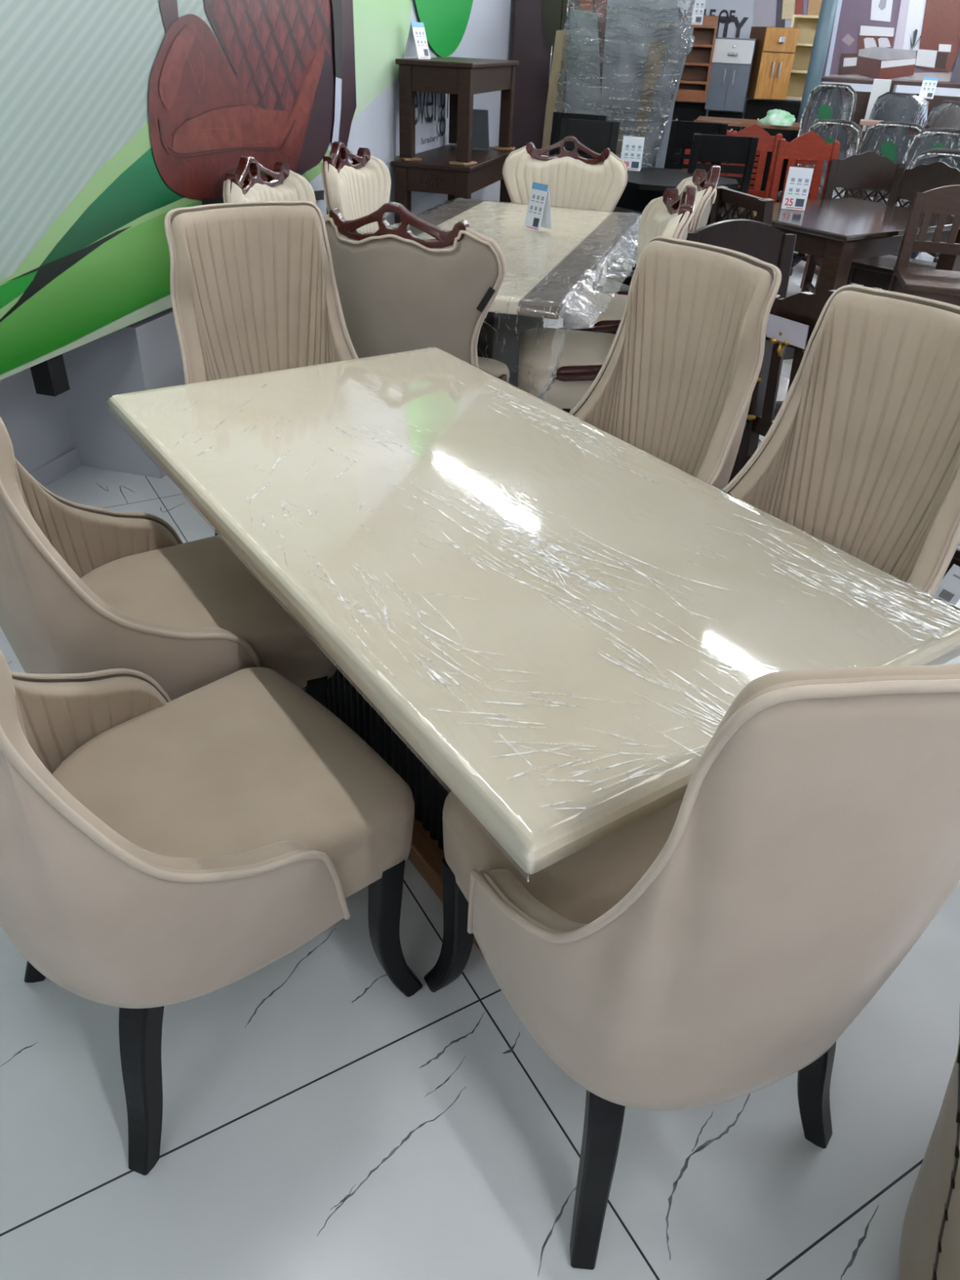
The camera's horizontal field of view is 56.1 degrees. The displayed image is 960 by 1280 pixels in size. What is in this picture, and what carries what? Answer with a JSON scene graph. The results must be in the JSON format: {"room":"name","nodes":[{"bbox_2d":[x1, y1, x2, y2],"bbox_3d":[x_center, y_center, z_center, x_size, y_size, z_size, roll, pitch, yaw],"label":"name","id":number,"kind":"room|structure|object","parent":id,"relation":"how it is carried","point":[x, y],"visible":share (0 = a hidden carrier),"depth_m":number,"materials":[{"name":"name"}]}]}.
{"room":"store","nodes":[
{"label":"store","id":0,"kind":"room"},
{"bbox_2d":[0,180,500,472],"bbox_3d":[-1.540,-1.915,3.023,0.100,2.660,17.398,11,35,12],"label":"wall","id":1,"kind":"structure","parent":0,"point":[37,426],"depth_m":3.34,"materials":[{"name":"grey paint"}]},
{"bbox_2d":[29,447,80,486],"bbox_3d":[-2.753,1.519,0.158,0.012,0.075,8.499,11,35,12],"label":"baseboard","id":2,"kind":"structure","parent":1,"relation":"attached to","point":[68,461],"depth_m":3.46,"materials":[{"name":"grey paint"}]},
{"bbox_2d":[62,306,185,478],"bbox_3d":[-1.125,-1.458,4.241,0.370,0.575,2.100,11,35,12],"label":"wall","id":3,"kind":"structure","parent":1,"relation":"attached to","point":[144,354],"depth_m":3.39,"materials":[{"name":"grey paint"}]},
{"bbox_2d":[0,0,515,380],"bbox_3d":[-1.478,-1.335,1.641,0.048,2.031,14.198,11,35,12],"label":"wall","id":4,"kind":"structure","parent":0,"point":[117,116],"depth_m":3.06,"materials":[{"name":"green paint"}]},
{"bbox_2d":[30,354,70,396],"bbox_3d":[-1.385,-0.865,2.894,0.070,0.138,0.075,11,35,12],"label":"wall bracket","id":5,"kind":"object","parent":4,"relation":"attached to","point":[50,378],"visible":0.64,"depth_m":2.88,"materials":[{"name":"black plastic"}]},
{"bbox_2d":[0,251,959,1279],"bbox_3d":[2.327,-0.056,2.933,10.746,0.001,17.398,11,35,12],"label":"floor","id":6,"kind":"structure","parent":0,"point":[322,1120],"depth_m":1.47,"materials":[{"name":"tile"}]},
{"bbox_2d":[0,417,337,707],"bbox_3d":[-0.681,-0.132,1.865,0.676,1.092,0.583,-17,39,-26],"label":"dining chair","id":7,"kind":"object","parent":6,"relation":"on","point":[84,588],"visible":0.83,"depth_m":1.81,"materials":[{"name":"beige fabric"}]},
{"bbox_2d":[0,648,422,1175],"bbox_3d":[-0.488,0.200,1.387,0.676,1.092,0.583,-25,43,-35],"label":"dining chair","id":8,"kind":"object","parent":6,"relation":"on","point":[157,851],"visible":1,"depth_m":1.36,"materials":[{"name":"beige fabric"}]},
{"bbox_2d":[164,200,358,535],"bbox_3d":[-0.504,-0.595,2.563,0.583,1.092,0.676,-20,40,-30],"label":"dining chair","id":9,"kind":"object","parent":6,"relation":"on","point":[254,290],"visible":0.3,"depth_m":2.54,"materials":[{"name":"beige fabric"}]},
{"bbox_2d":[222,155,315,204],"bbox_3d":[-0.628,-1.313,3.619,0.592,1.082,0.652,11,35,12],"label":"chair","id":10,"kind":"object","parent":6,"relation":"on","point":[282,184],"visible":0.23,"depth_m":3.44,"materials":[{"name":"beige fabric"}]},
{"bbox_2d":[321,141,391,232],"bbox_3d":[-0.373,-1.665,4.160,0.592,1.082,0.652,11,35,12],"label":"chair","id":11,"kind":"object","parent":6,"relation":"on","point":[357,188],"visible":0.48,"depth_m":4.02,"materials":[{"name":"beige fabric"}]},
{"bbox_2d":[323,201,509,382],"bbox_3d":[-0.199,-0.970,3.142,0.652,1.082,0.592,11,35,12],"label":"chair","id":12,"kind":"object","parent":6,"relation":"on","point":[399,290],"visible":0.61,"depth_m":2.75,"materials":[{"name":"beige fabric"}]},
{"bbox_2d":[391,143,518,223],"bbox_3d":[-0.140,-2.531,5.626,0.460,0.885,1.110,11,35,12],"label":"side table","id":13,"kind":"object","parent":6,"relation":"on","point":[433,173],"visible":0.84,"depth_m":5.04,"materials":[{"name":"brown wood"}]},
{"bbox_2d":[396,155,421,160],"bbox_3d":[-0.398,-2.706,5.063,0.100,0.012,0.130,-12,37,-21],"label":"pad","id":14,"kind":"object","parent":13,"relation":"on","point":[415,158],"visible":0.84,"depth_m":5.02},
{"bbox_2d":[395,57,519,162],"bbox_3d":[-0.114,-3.105,5.252,0.430,0.463,1.010,11,35,12],"label":"side table","id":15,"kind":"object","parent":13,"relation":"on","point":[460,77],"visible":1,"depth_m":4.89,"materials":[{"name":"brown wood"}]},
{"bbox_2d":[404,22,430,58],"bbox_3d":[-0.338,-3.230,4.858,0.106,0.163,0.100,25,40,29],"label":"price card","id":16,"kind":"object","parent":15,"relation":"on","point":[416,43],"visible":1,"depth_m":4.85,"materials":[{"name":"white paper"}]},
{"bbox_2d":[448,160,476,165],"bbox_3d":[-0.093,-2.641,4.990,0.100,0.012,0.130,22,38,26],"label":"pad","id":17,"kind":"object","parent":13,"relation":"on","point":[455,162],"visible":0.77,"depth_m":4.95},
{"bbox_2d":[471,109,489,149],"bbox_3d":[-0.021,-3.147,5.553,0.160,0.215,0.065,13,35,15],"label":"sign stand","id":18,"kind":"object","parent":13,"relation":"on","point":[480,140],"visible":0.56,"depth_m":5.54,"materials":[{"name":"grey plastic"}]},
{"bbox_2d":[493,146,515,150],"bbox_3d":[0.153,-3.117,5.713,0.130,0.012,0.100,7,34,6],"label":"pad","id":19,"kind":"object","parent":13,"relation":"on","point":[494,147],"visible":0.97,"depth_m":5.67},
{"bbox_2d":[409,199,639,386],"bbox_3d":[0.057,-1.375,4.031,0.949,0.770,1.980,11,35,12],"label":"dining table","id":20,"kind":"object","parent":6,"relation":"on","point":[531,313],"visible":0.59,"depth_m":3.75,"materials":[{"name":"beige stone"}]},
{"bbox_2d":[391,196,641,399],"bbox_3d":[0.074,-1.495,3.930,1.160,0.487,2.052,11,35,12],"label":"plastic sheet","id":21,"kind":"object","parent":20,"relation":"on","point":[446,202],"visible":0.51,"depth_m":3.75,"materials":[{"name":"clear plastic"}]},
{"bbox_2d":[523,182,551,231],"bbox_3d":[0.259,-1.900,3.951,0.079,0.182,0.100,-22,41,-32],"label":"price card","id":22,"kind":"object","parent":21,"relation":"on","point":[538,213],"visible":1,"depth_m":3.94,"materials":[{"name":"white paper"}]},
{"bbox_2d":[107,347,959,951],"bbox_3d":[-0.047,0.019,1.957,0.900,0.770,1.646,-19,40,-29],"label":"dining table","id":23,"kind":"object","parent":6,"relation":"on","point":[757,634],"visible":0.84,"depth_m":1.48,"materials":[{"name":"beige stone"}]},
{"bbox_2d":[105,346,959,882],"bbox_3d":[-0.032,-0.281,1.755,0.908,0.048,1.654,-19,40,-29],"label":"plastic film","id":24,"kind":"object","parent":23,"relation":"on","point":[552,546],"visible":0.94,"depth_m":1.45,"materials":[{"name":"clear plastic"}]},
{"bbox_2d":[511,0,606,148],"bbox_3d":[0.642,-4.205,7.077,0.720,2.100,0.590,11,35,12],"label":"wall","id":25,"kind":"structure","parent":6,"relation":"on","point":[536,22],"depth_m":6.73,"materials":[{"name":"brown laminate"}]},
{"bbox_2d":[502,135,627,318],"bbox_3d":[0.364,-1.969,4.665,0.652,1.082,0.592,11,35,12],"label":"chair","id":26,"kind":"object","parent":6,"relation":"on","point":[599,182],"visible":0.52,"depth_m":4.62,"materials":[{"name":"beige fabric"}]},
{"bbox_2d":[548,111,607,155],"bbox_3d":[0.568,-2.959,6.149,0.380,1.072,0.486,14,36,16],"label":"chair","id":27,"kind":"object","parent":6,"relation":"on","point":[555,131],"visible":0.19,"depth_m":6.06,"materials":[{"name":"paint"}]},
{"bbox_2d":[557,118,620,292],"bbox_3d":[0.607,-2.646,5.684,0.380,1.076,0.486,10,35,10],"label":"chair","id":28,"kind":"object","parent":6,"relation":"on","point":[597,135],"visible":0.08,"depth_m":5.58,"materials":[{"name":"paint"}]},
{"bbox_2d":[517,185,697,408],"bbox_3d":[0.453,-1.185,3.509,0.592,1.082,0.652,4,34,1],"label":"chair","id":29,"kind":"object","parent":6,"relation":"on","point":[585,350],"visible":0.34,"depth_m":3.39,"materials":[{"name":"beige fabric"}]},
{"bbox_2d":[542,0,695,280],"bbox_3d":[0.908,-3.506,6.356,0.995,1.770,0.442,6,34,5],"label":"wrapped bundle","id":30,"kind":"object","parent":6,"relation":"on","point":[646,46],"visible":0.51,"depth_m":6.06,"materials":[{"name":"grey plastic"}]},
{"bbox_2d":[562,165,720,413],"bbox_3d":[0.682,-1.546,4.062,0.592,1.082,0.652,5,34,4],"label":"chair","id":31,"kind":"object","parent":6,"relation":"on","point":[706,184],"visible":0.36,"depth_m":3.92,"materials":[{"name":"beige fabric"}]},
{"bbox_2d":[600,167,738,291],"bbox_3d":[1.178,-2.697,6.076,0.830,0.765,0.810,-19,40,-29],"label":"dining table","id":32,"kind":"object","parent":6,"relation":"on","point":[643,186],"visible":0.24,"depth_m":5.77,"materials":[{"name":"black paint"}]},
{"bbox_2d":[620,135,644,171],"bbox_3d":[1.017,-3.253,6.026,0.140,0.196,0.085,10,35,10],"label":"price card","id":33,"kind":"object","parent":32,"relation":"on","point":[632,153],"visible":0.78,"depth_m":6.01,"materials":[{"name":"white paper"}]},
{"bbox_2d":[568,235,781,489],"bbox_3d":[0.314,-0.414,2.355,0.676,1.092,0.583,-19,39,-28],"label":"dining chair","id":34,"kind":"object","parent":6,"relation":"on","point":[676,381],"visible":0.35,"depth_m":2.31,"materials":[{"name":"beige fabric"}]},
{"bbox_2d":[671,100,706,170],"bbox_3d":[2.154,-5.197,9.654,0.375,0.986,0.544,8,34,8],"label":"base cabinet","id":35,"kind":"object","parent":6,"relation":"on","point":[688,111],"visible":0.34,"depth_m":9.23,"materials":[{"name":"black paint"}]},
{"bbox_2d":[675,14,719,102],"bbox_3d":[2.113,-5.711,8.860,0.331,0.710,0.300,8,34,8],"label":"bookshelf","id":36,"kind":"object","parent":35,"relation":"on","point":[695,78],"visible":0.62,"depth_m":8.91,"materials":[{"name":"brown laminate"}]},
{"bbox_2d":[688,0,706,24],"bbox_3d":[2.073,-6.036,8.641,0.150,0.227,0.082,8,34,8],"label":"price card","id":37,"kind":"object","parent":36,"relation":"on","point":[699,6],"visible":0.8,"depth_m":8.63,"materials":[{"name":"white paper"}]},
{"bbox_2d":[423,662,959,1270],"bbox_3d":[0.284,0.304,1.289,0.583,1.092,0.676,-12,37,-21],"label":"dining chair","id":38,"kind":"object","parent":6,"relation":"on","point":[720,944],"visible":0.97,"depth_m":0.93,"materials":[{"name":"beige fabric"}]},
{"bbox_2d":[663,120,728,169],"bbox_3d":[1.531,-3.295,6.744,0.420,1.042,0.483,6,34,5],"label":"chair","id":39,"kind":"object","parent":6,"relation":"on","point":[682,132],"visible":0.19,"depth_m":6.33,"materials":[{"name":"paint"}]},
{"bbox_2d":[682,121,737,176],"bbox_3d":[1.913,-3.783,7.572,0.440,0.957,0.467,3,34,0],"label":"chair","id":40,"kind":"object","parent":6,"relation":"on","point":[686,151],"visible":0.16,"depth_m":7.60,"materials":[{"name":"brown wood"}]},
{"bbox_2d":[687,133,759,225],"bbox_3d":[1.629,-3.054,6.435,0.440,0.996,0.478,4,34,2],"label":"chair","id":41,"kind":"object","parent":6,"relation":"on","point":[704,148],"visible":0.21,"depth_m":6.04,"materials":[{"name":"paint"}]},
{"bbox_2d":[707,110,742,132],"bbox_3d":[2.533,-5.107,9.613,0.342,0.915,0.544,10,35,10],"label":"base cabinet","id":42,"kind":"object","parent":6,"relation":"on","point":[718,113],"visible":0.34,"depth_m":9.20,"materials":[{"name":"black paint"}]},
{"bbox_2d":[704,36,757,111],"bbox_3d":[2.492,-5.617,8.956,0.375,0.605,0.442,12,35,13],"label":"base cabinet","id":43,"kind":"object","parent":42,"relation":"on","point":[732,61],"visible":1,"depth_m":8.80,"materials":[{"name":"grey laminate"}]},
{"bbox_2d":[686,218,796,442],"bbox_3d":[0.967,-1.004,3.371,0.440,0.972,0.472,-3,34,-9],"label":"wooden chair","id":44,"kind":"object","parent":6,"relation":"on","point":[765,242],"visible":0.08,"depth_m":3.30,"materials":[{"name":"brown wood"}]},
{"bbox_2d":[695,115,799,202],"bbox_3d":[2.373,-4.233,8.289,0.900,0.934,0.550,10,35,11],"label":"desk","id":45,"kind":"object","parent":6,"relation":"on","point":[795,127],"visible":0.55,"depth_m":8.08,"materials":[{"name":"brown laminate"}]},
{"bbox_2d":[758,109,795,125],"bbox_3d":[2.571,-4.522,7.792,0.309,0.116,0.221,11,35,12],"label":"plastic bag","id":46,"kind":"object","parent":45,"relation":"on","point":[774,117],"visible":1,"depth_m":7.74,"materials":[{"name":"green plastic"}]},
{"bbox_2d":[719,123,782,198],"bbox_3d":[1.987,-3.305,6.815,0.440,1.017,0.473,8,34,8],"label":"chair","id":47,"kind":"object","parent":6,"relation":"on","point":[766,143],"visible":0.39,"depth_m":6.78,"materials":[{"name":"brown wood"}]},
{"bbox_2d":[710,186,795,359],"bbox_3d":[1.284,-1.486,4.094,0.497,0.989,0.400,-10,36,-18],"label":"lattice chair","id":48,"kind":"object","parent":6,"relation":"on","point":[720,211],"visible":0.17,"depth_m":3.79,"materials":[{"name":"brown wood"}]},
{"bbox_2d":[742,97,800,202],"bbox_3d":[3.051,-5.177,9.653,0.562,1.030,0.544,11,35,12],"label":"base cabinet","id":49,"kind":"object","parent":6,"relation":"on","point":[756,108],"visible":0.27,"depth_m":9.25,"materials":[{"name":"black paint"}]},
{"bbox_2d":[746,26,799,100],"bbox_3d":[2.873,-5.729,8.960,0.328,0.594,0.445,-2,34,-7],"label":"base cabinet","id":50,"kind":"object","parent":49,"relation":"on","point":[775,46],"visible":1,"depth_m":8.81,"materials":[{"name":"brown wood"}]},
{"bbox_2d":[786,14,818,99],"bbox_3d":[3.257,-5.869,9.091,0.323,0.705,0.300,15,36,17],"label":"bookshelf","id":51,"kind":"object","parent":49,"relation":"on","point":[806,24],"visible":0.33,"depth_m":9.16,"materials":[{"name":"beige laminate"}]},
{"bbox_2d":[727,289,835,484],"bbox_3d":[1.084,-0.570,2.731,0.504,0.979,0.485,-20,40,-30],"label":"chair","id":52,"kind":"object","parent":6,"relation":"on","point":[806,308],"visible":0.21,"depth_m":2.59,"materials":[{"name":"brown wood"}]},
{"bbox_2d":[744,414,755,428],"bbox_3d":[0.792,-0.672,2.704,0.018,0.080,0.081,-20,40,-30],"label":"drawer knob","id":53,"kind":"object","parent":52,"relation":"on","point":[750,419],"depth_m":2.71,"materials":[{"name":"gold metal"}]},
{"bbox_2d":[768,331,790,356],"bbox_3d":[0.834,-0.826,2.497,0.018,0.080,0.081,-20,40,-30],"label":"handle","id":54,"kind":"object","parent":52,"relation":"on","point":[780,350],"depth_m":2.50,"materials":[{"name":"gold metal"}]},
{"bbox_2d":[765,313,808,349],"bbox_3d":[0.835,-0.848,2.471,0.010,0.062,0.150,-19,40,-29],"label":"paper label","id":55,"kind":"object","parent":52,"relation":"attached to","point":[795,333],"visible":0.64,"depth_m":2.46,"materials":[{"name":"white paper"}]},
{"bbox_2d":[768,130,840,288],"bbox_3d":[2.263,-2.966,6.324,0.440,1.027,0.474,3,34,0],"label":"chair","id":56,"kind":"object","parent":6,"relation":"on","point":[810,147],"visible":0.46,"depth_m":6.29,"materials":[{"name":"brown wood"}]},
{"bbox_2d":[776,83,856,200],"bbox_3d":[2.765,-3.896,7.524,0.554,1.262,0.688,20,38,24],"label":"office chair","id":57,"kind":"object","parent":6,"relation":"on","point":[826,100],"visible":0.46,"depth_m":7.41,"materials":[{"name":"grey"}]},
{"bbox_2d":[789,119,861,275],"bbox_3d":[2.622,-3.454,7.051,0.554,1.047,0.688,21,38,24],"label":"office chair","id":58,"kind":"object","parent":6,"relation":"on","point":[848,133],"visible":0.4,"depth_m":6.97,"materials":[{"name":"grey"}]},
{"bbox_2d":[722,284,959,595],"bbox_3d":[0.652,-0.137,1.969,0.676,1.092,0.583,-19,40,-29],"label":"dining chair","id":59,"kind":"object","parent":6,"relation":"on","point":[860,453],"visible":0.35,"depth_m":1.95,"materials":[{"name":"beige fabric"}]},
{"bbox_2d":[933,564,959,605],"bbox_3d":[1.070,-0.138,2.028,0.079,0.164,0.002,21,38,25],"label":"tag","id":60,"kind":"object","parent":59,"relation":"hanging from","point":[948,589],"visible":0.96,"depth_m":2.04,"materials":[{"name":"white paper"}]},
{"bbox_2d":[724,197,959,293],"bbox_3d":[1.978,-1.988,5.089,1.160,0.760,0.860,-19,40,-29],"label":"dining table","id":61,"kind":"object","parent":6,"relation":"on","point":[838,231],"visible":0.37,"depth_m":4.60,"materials":[{"name":"brown wood"}]},
{"bbox_2d":[781,166,813,210],"bbox_3d":[1.726,-2.456,4.902,0.125,0.201,0.087,12,35,13],"label":"price card","id":62,"kind":"object","parent":61,"relation":"on","point":[799,179],"visible":1,"depth_m":4.88,"materials":[{"name":"white paper"}]},
{"bbox_2d":[820,75,874,125],"bbox_3d":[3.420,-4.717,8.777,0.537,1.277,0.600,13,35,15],"label":"office desk","id":63,"kind":"object","parent":6,"relation":"on","point":[862,98],"visible":0.09,"depth_m":8.25,"materials":[{"name":"brown laminate"}]},
{"bbox_2d":[800,151,906,293],"bbox_3d":[2.444,-2.597,5.843,0.480,0.969,0.490,6,34,5],"label":"lattice chair","id":64,"kind":"object","parent":6,"relation":"on","point":[868,170],"visible":0.28,"depth_m":5.82,"materials":[{"name":"brown wood"}]},
{"bbox_2d":[841,119,884,198],"bbox_3d":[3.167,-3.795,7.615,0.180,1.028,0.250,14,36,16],"label":"table","id":65,"kind":"object","parent":6,"relation":"on","point":[863,122],"visible":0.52,"depth_m":7.31,"materials":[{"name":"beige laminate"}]},
{"bbox_2d":[818,121,925,266],"bbox_3d":[3.125,-3.481,7.128,0.554,1.047,0.688,23,39,27],"label":"office chair","id":66,"kind":"object","parent":6,"relation":"on","point":[892,140],"visible":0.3,"depth_m":7.08,"materials":[{"name":"grey"}]},
{"bbox_2d":[860,78,891,137],"bbox_3d":[3.467,-4.323,8.180,0.140,1.296,0.312,14,36,16],"label":"drawer unit","id":67,"kind":"object","parent":6,"relation":"on","point":[880,86],"visible":0.18,"depth_m":7.76,"materials":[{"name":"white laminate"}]},
{"bbox_2d":[865,91,928,198],"bbox_3d":[3.540,-4.089,7.902,0.554,1.224,0.688,15,36,17],"label":"office chair","id":68,"kind":"object","parent":6,"relation":"on","point":[912,108],"visible":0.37,"depth_m":7.42,"materials":[{"name":"grey"}]},
{"bbox_2d":[919,76,938,98],"bbox_3d":[3.647,-4.490,7.332,0.110,0.146,0.074,15,36,18],"label":"price card","id":69,"kind":"object","parent":68,"relation":"on","point":[929,84],"visible":0.99,"depth_m":7.32,"materials":[{"name":"white paper"}]},
{"bbox_2d":[845,161,959,289],"bbox_3d":[2.532,-2.307,5.410,0.480,0.979,0.491,28,41,32],"label":"lattice chair","id":70,"kind":"object","parent":6,"relation":"on","point":[877,271],"visible":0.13,"depth_m":5.38,"materials":[{"name":"brown wood"}]},
{"bbox_2d":[866,79,959,199],"bbox_3d":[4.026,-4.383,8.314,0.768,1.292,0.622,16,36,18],"label":"office desk","id":71,"kind":"object","parent":6,"relation":"on","point":[936,100],"visible":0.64,"depth_m":7.81,"materials":[{"name":"brown laminate"}]},
{"bbox_2d":[888,184,959,306],"bbox_3d":[2.274,-1.667,4.441,0.460,0.981,0.478,10,35,10],"label":"slatted chair","id":72,"kind":"object","parent":6,"relation":"on","point":[940,285],"visible":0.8,"depth_m":4.41,"materials":[{"name":"brown wood"}]},
{"bbox_2d":[897,148,959,259],"bbox_3d":[2.996,-2.756,6.108,0.554,0.976,0.688,25,40,29],"label":"office chair","id":73,"kind":"object","parent":6,"relation":"on","point":[951,157],"visible":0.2,"depth_m":6.04,"materials":[{"name":"grey"}]},
{"bbox_2d":[898,1008,959,1279],"bbox_3d":[0.965,0.739,1.057,1.044,0.668,0.887,-19,40,-29],"label":"armchair","id":74,"kind":"object","parent":6,"relation":"on","point":[930,1246],"visible":1,"depth_m":1.09,"materials":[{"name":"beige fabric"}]},
{"bbox_2d":[902,127,959,168],"bbox_3d":[3.241,-3.149,6.637,0.554,1.056,0.688,24,39,28],"label":"office chair","id":75,"kind":"object","parent":6,"relation":"on","point":[931,138],"visible":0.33,"depth_m":6.57,"materials":[{"name":"grey"}]},
{"bbox_2d":[920,100,959,262],"bbox_3d":[3.855,-3.839,7.577,0.554,1.197,0.688,16,36,19],"label":"office chair","id":76,"kind":"object","parent":6,"relation":"on","point":[945,114],"visible":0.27,"depth_m":7.13,"materials":[{"name":"grey"}]},
{"bbox_2d":[942,541,959,579],"bbox_3d":[1.381,-0.298,2.381,0.504,0.944,0.485,-18,39,-27],"label":"chair","id":77,"kind":"object","parent":6,"relation":"on","point":[955,560],"visible":0.02,"depth_m":2.33,"materials":[{"name":"brown wood"}]},
{"bbox_2d":[795,0,838,166],"bbox_3d":[2.970,-5.042,7.987,0.132,2.660,0.132,-19,40,-29],"label":"pillar","id":78,"kind":"structure","parent":0,"point":[828,7],"depth_m":7.86,"materials":[{"name":"blue paint"}]},
{"bbox_2d":[705,0,959,201],"bbox_3d":[5.414,-5.660,9.084,9.404,2.660,0.100,11,35,12],"label":"wall","id":79,"kind":"structure","parent":0,"point":[945,91],"depth_m":9.33,"materials":[{"name":"white paint"}]},
{"bbox_2d":[676,0,755,38],"bbox_3d":[2.284,-6.479,9.529,1.373,0.842,0.014,11,35,12],"label":"wall sign","id":80,"kind":"object","parent":79,"relation":"attached to","point":[736,18],"visible":0.19,"depth_m":9.41,"materials":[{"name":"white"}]},
{"bbox_2d":[754,0,776,26],"bbox_3d":[2.946,-6.471,9.299,0.305,0.615,0.004,11,35,12],"label":"poster","id":81,"kind":"object","parent":79,"relation":"attached to","point":[765,10],"visible":0.44,"depth_m":9.30,"materials":[{"name":"white paper"}]},
{"bbox_2d":[775,0,785,27],"bbox_3d":[3.100,-6.456,9.278,0.189,0.609,0.004,11,35,12],"label":"panel","id":82,"kind":"object","parent":79,"relation":"attached to","point":[780,22],"visible":0.44,"depth_m":9.30,"materials":[{"name":"grey"}]},
{"bbox_2d":[781,0,795,18],"bbox_3d":[3.151,-6.546,9.189,0.167,0.362,0.004,11,35,12],"label":"board","id":83,"kind":"object","parent":79,"relation":"attached to","point":[788,8],"visible":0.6,"depth_m":9.24,"materials":[{"name":"beige wood"}]},
{"bbox_2d":[795,0,803,14],"bbox_3d":[3.249,-6.530,9.166,0.122,0.359,0.004,11,35,12],"label":"board","id":84,"kind":"object","parent":79,"relation":"attached to","point":[798,5],"visible":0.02,"depth_m":9.21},
{"bbox_2d":[802,0,808,14],"bbox_3d":[3.309,-6.520,9.153,0.091,0.358,0.004,11,35,12],"label":"board","id":85,"kind":"object","parent":79,"relation":"attached to","point":[805,2],"visible":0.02,"depth_m":9.19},
{"bbox_2d":[807,0,822,15],"bbox_3d":[3.411,-6.503,9.129,0.209,0.360,0.004,11,35,12],"label":"board","id":86,"kind":"object","parent":79,"relation":"attached to","point":[814,6],"visible":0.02,"depth_m":9.17,"materials":[{"name":"orange wood"}]},
{"bbox_2d":[822,0,959,82],"bbox_3d":[4.324,-6.136,9.039,1.709,0.918,0.040,11,35,12],"label":"poster","id":87,"kind":"object","parent":79,"relation":"attached to","point":[871,39],"visible":0.94,"depth_m":9.13,"materials":[{"name":"multicoloured paper"}]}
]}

